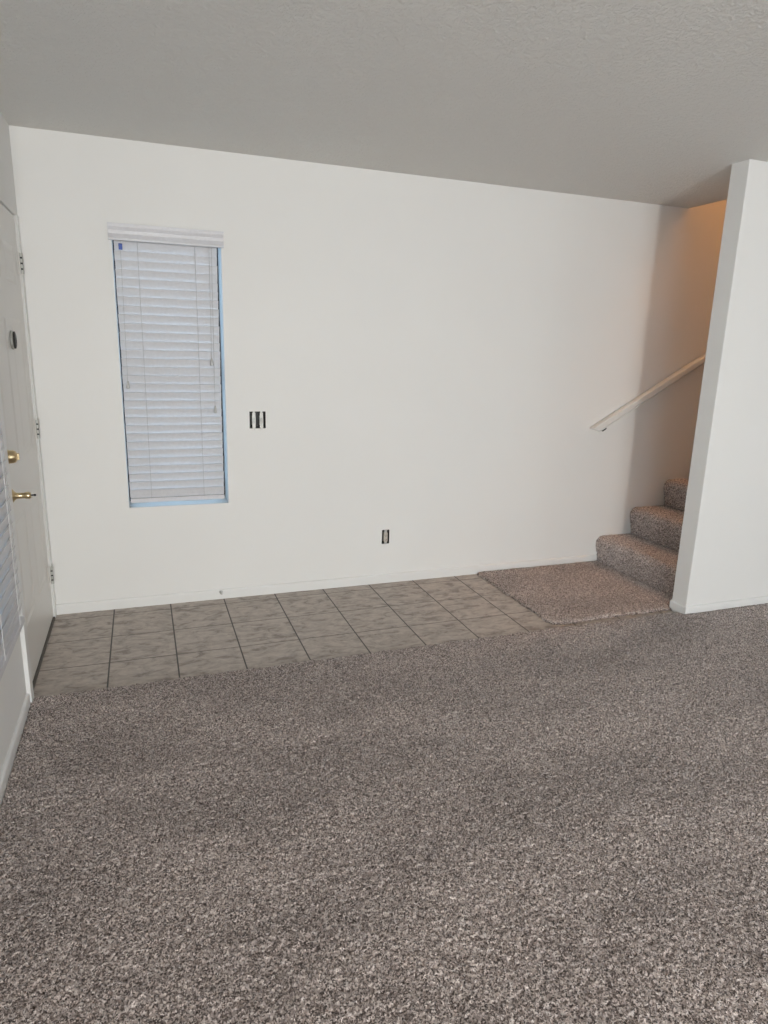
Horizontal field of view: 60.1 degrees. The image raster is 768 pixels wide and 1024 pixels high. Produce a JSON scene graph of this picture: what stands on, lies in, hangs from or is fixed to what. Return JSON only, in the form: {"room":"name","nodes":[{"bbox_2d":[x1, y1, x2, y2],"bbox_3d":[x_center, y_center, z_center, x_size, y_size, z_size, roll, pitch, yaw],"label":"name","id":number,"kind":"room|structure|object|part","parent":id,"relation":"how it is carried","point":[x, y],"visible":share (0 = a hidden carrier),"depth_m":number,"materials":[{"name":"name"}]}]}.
{"room":"empty living room","nodes":[
{"label":"empty living room","id":0,"kind":"room"},
{"bbox_2d":[0,112,54,773],"bbox_3d":[-0.420,0.371,-0.516,0.150,2.440,8.800,-3,15,-19],"label":"wall","id":1,"kind":"structure","parent":0,"point":[13,693],"depth_m":2.62,"materials":[{"name":"paint"}]},
{"bbox_2d":[0,422,24,680],"bbox_3d":[-1.118,-0.222,1.697,0.080,1.610,1.310,-3,15,-19],"label":"window blind","id":2,"kind":"object","parent":1,"relation":"attached to","point":[8,645],"visible":1,"depth_m":2.27,"materials":[{"name":"white plastic"}]},
{"bbox_3d":[-1.201,-0.270,1.943,0.020,1.562,0.002,-3,15,-19],"label":"ladder cord","id":3,"kind":"part","parent":2,"relation":"part of","materials":[{"name":"white fabric"}]},
{"bbox_3d":[-1.300,-0.338,2.212,0.020,1.562,0.002,-3,15,-19],"label":"ladder cord","id":4,"kind":"part","parent":2,"relation":"part of","materials":[{"name":"white fabric"}]},
{"bbox_3d":[-1.134,0.547,1.888,0.022,0.024,1.285,-3,15,-19],"label":"rail","id":5,"kind":"part","parent":2,"relation":"part of","materials":[{"name":"white plastic"}]},
{"bbox_2d":[0,694,30,807],"bbox_3d":[-0.674,1.316,0.601,0.012,0.062,4.670,-3,15,-19],"label":"baseboard","id":6,"kind":"structure","parent":1,"relation":"attached to","point":[8,764],"depth_m":2.39,"materials":[{"name":"paint"}]},
{"bbox_2d":[0,199,56,702],"bbox_3d":[-1.620,-0.308,2.963,0.189,2.045,1.028,-3,15,-19],"label":"door","id":7,"kind":"structure","parent":1,"relation":"in","point":[20,431],"depth_m":3.00,"materials":[{"name":"paint"}]},
{"bbox_3d":[-1.460,-0.066,2.667,0.079,0.060,0.060,-3,15,-19],"label":"knob","id":8,"kind":"part","parent":7,"relation":"part of","materials":[{"name":"gold metal"}]},
{"bbox_2d":[34,574,672,697],"bbox_3d":[3.588,1.367,1.246,8.758,0.120,8.850,-3,15,-19],"label":"floor","id":9,"kind":"structure","parent":0,"point":[96,650],"depth_m":3.56,"materials":[{"name":"tile"}]},
{"bbox_2d":[0,603,767,1023],"bbox_3d":[2.610,1.484,0.359,5.987,0.022,7.519,-3,15,-19],"label":"carpet","id":10,"kind":"object","parent":9,"relation":"on","point":[558,825],"visible":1,"depth_m":2.04,"materials":[{"name":"grey carpet"}]},
{"bbox_2d":[477,561,671,624],"bbox_3d":[1.244,0.491,4.268,0.993,0.023,0.922,-3,15,-19],"label":"mat","id":11,"kind":"object","parent":9,"relation":"on","point":[579,592],"visible":0.98,"depth_m":4.19,"materials":[{"name":"beige carpet"}]},
{"bbox_2d":[596,478,688,596],"bbox_3d":[3.558,-0.984,4.771,3.904,2.772,0.902,-3,15,-19],"label":"staircase","id":12,"kind":"structure","parent":9,"relation":"on","point":[648,554],"depth_m":4.62,"materials":[{"name":"brown carpet"}]},
{"bbox_2d":[9,125,726,603],"bbox_3d":[2.272,-2.272,4.574,8.608,5.300,0.200,-3,15,-19],"label":"wall","id":13,"kind":"structure","parent":0,"point":[430,362],"depth_m":3.96,"materials":[{"name":"paint"}]},
{"bbox_2d":[112,240,224,500],"bbox_3d":[-1.197,-0.782,3.759,0.540,1.448,0.030,-3,15,-19],"label":"window","id":14,"kind":"structure","parent":13,"relation":"in","point":[112,240],"depth_m":3.74,"materials":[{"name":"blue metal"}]},
{"bbox_2d":[107,222,224,502],"bbox_3d":[-1.142,-0.763,3.601,0.566,1.444,0.090,-3,15,-19],"label":"window blind","id":15,"kind":"object","parent":14,"relation":"attached to","point":[167,286],"visible":1,"depth_m":3.60,"materials":[{"name":"white plastic"}]},
{"bbox_3d":[-1.349,-1.037,3.447,0.008,0.703,0.002,-3,15,-19],"label":"lift cord","id":16,"kind":"part","parent":15,"relation":"part of","materials":[{"name":"white fabric"}]},
{"bbox_3d":[-1.289,-0.739,3.578,0.002,1.381,0.028,-3,15,-19],"label":"ladder cord","id":17,"kind":"part","parent":15,"relation":"part of","materials":[{"name":"white fabric"}]},
{"bbox_3d":[-1.171,-0.078,3.786,0.511,0.024,0.032,-3,15,-19],"label":"rail","id":18,"kind":"part","parent":15,"relation":"part of","materials":[{"name":"white plastic"}]},
{"bbox_3d":[-1.021,-0.755,3.673,0.002,1.381,0.028,-3,15,-19],"label":"ladder cord","id":19,"kind":"part","parent":15,"relation":"part of","materials":[{"name":"white fabric"}]},
{"bbox_3d":[-0.936,-1.123,3.579,0.008,0.577,0.002,-3,15,-19],"label":"lift cord","id":20,"kind":"part","parent":15,"relation":"part of","materials":[{"name":"white fabric"}]},
{"bbox_3d":[-0.929,-0.999,3.614,0.010,0.835,0.002,-3,15,-19],"label":"lift cord","id":21,"kind":"part","parent":15,"relation":"part of","materials":[{"name":"white fabric"}]},
{"bbox_2d":[249,411,265,429],"bbox_3d":[-0.730,-0.529,3.820,0.092,0.103,0.071,-3,15,-19],"label":"light switch","id":22,"kind":"object","parent":13,"relation":"attached to","point":[257,419],"visible":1,"depth_m":3.81,"materials":[{"name":"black plastic"}]},
{"bbox_2d":[56,554,596,614],"bbox_3d":[-0.131,0.439,4.260,3.572,0.058,0.012,-3,15,-19],"label":"baseboard","id":23,"kind":"structure","parent":13,"relation":"attached to","point":[110,604],"depth_m":4.11,"materials":[{"name":"paint"}]},
{"bbox_2d":[382,530,388,543],"bbox_3d":[0.002,0.153,4.269,0.050,0.096,0.062,-3,15,-19],"label":"wall outlet","id":24,"kind":"object","parent":13,"relation":"attached to","point":[385,533],"visible":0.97,"depth_m":4.25,"materials":[{"name":"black plastic"}]},
{"bbox_2d":[382,532,387,541],"bbox_3d":[0.006,0.158,4.257,0.026,0.060,0.035,-3,15,-19],"label":"receptacle","id":25,"kind":"object","parent":24,"relation":"attached to","point":[384,534],"depth_m":4.25,"materials":[{"name":"beige plastic"}]},
{"bbox_2d":[590,353,705,430],"bbox_3d":[2.926,-1.510,4.870,3.158,1.798,0.056,-3,15,-19],"label":"handrail","id":26,"kind":"object","parent":13,"relation":"attached to","point":[615,416],"visible":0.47,"depth_m":4.63,"materials":[{"name":"paint"}]},
{"bbox_2d":[0,0,767,207],"bbox_3d":[2.542,-1.115,0.119,6.300,0.300,8.650,-3,15,-19],"label":"ceiling","id":27,"kind":"structure","parent":0,"point":[643,101],"depth_m":2.48,"materials":[{"name":"white paint"}]},
{"bbox_2d":[672,159,767,605],"bbox_3d":[4.246,-2.121,4.176,5.175,5.300,0.113,-3,15,-19],"label":"wall partition","id":28,"kind":"structure","parent":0,"point":[723,553],"depth_m":3.69,"materials":[{"name":"paint"}]},
{"bbox_2d":[669,596,767,613],"bbox_3d":[2.950,0.496,4.356,2.587,0.062,0.125,-3,15,-19],"label":"baseboard","id":29,"kind":"structure","parent":28,"relation":"attached to","point":[675,606],"depth_m":3.95,"materials":[{"name":"paint"}]}
]}

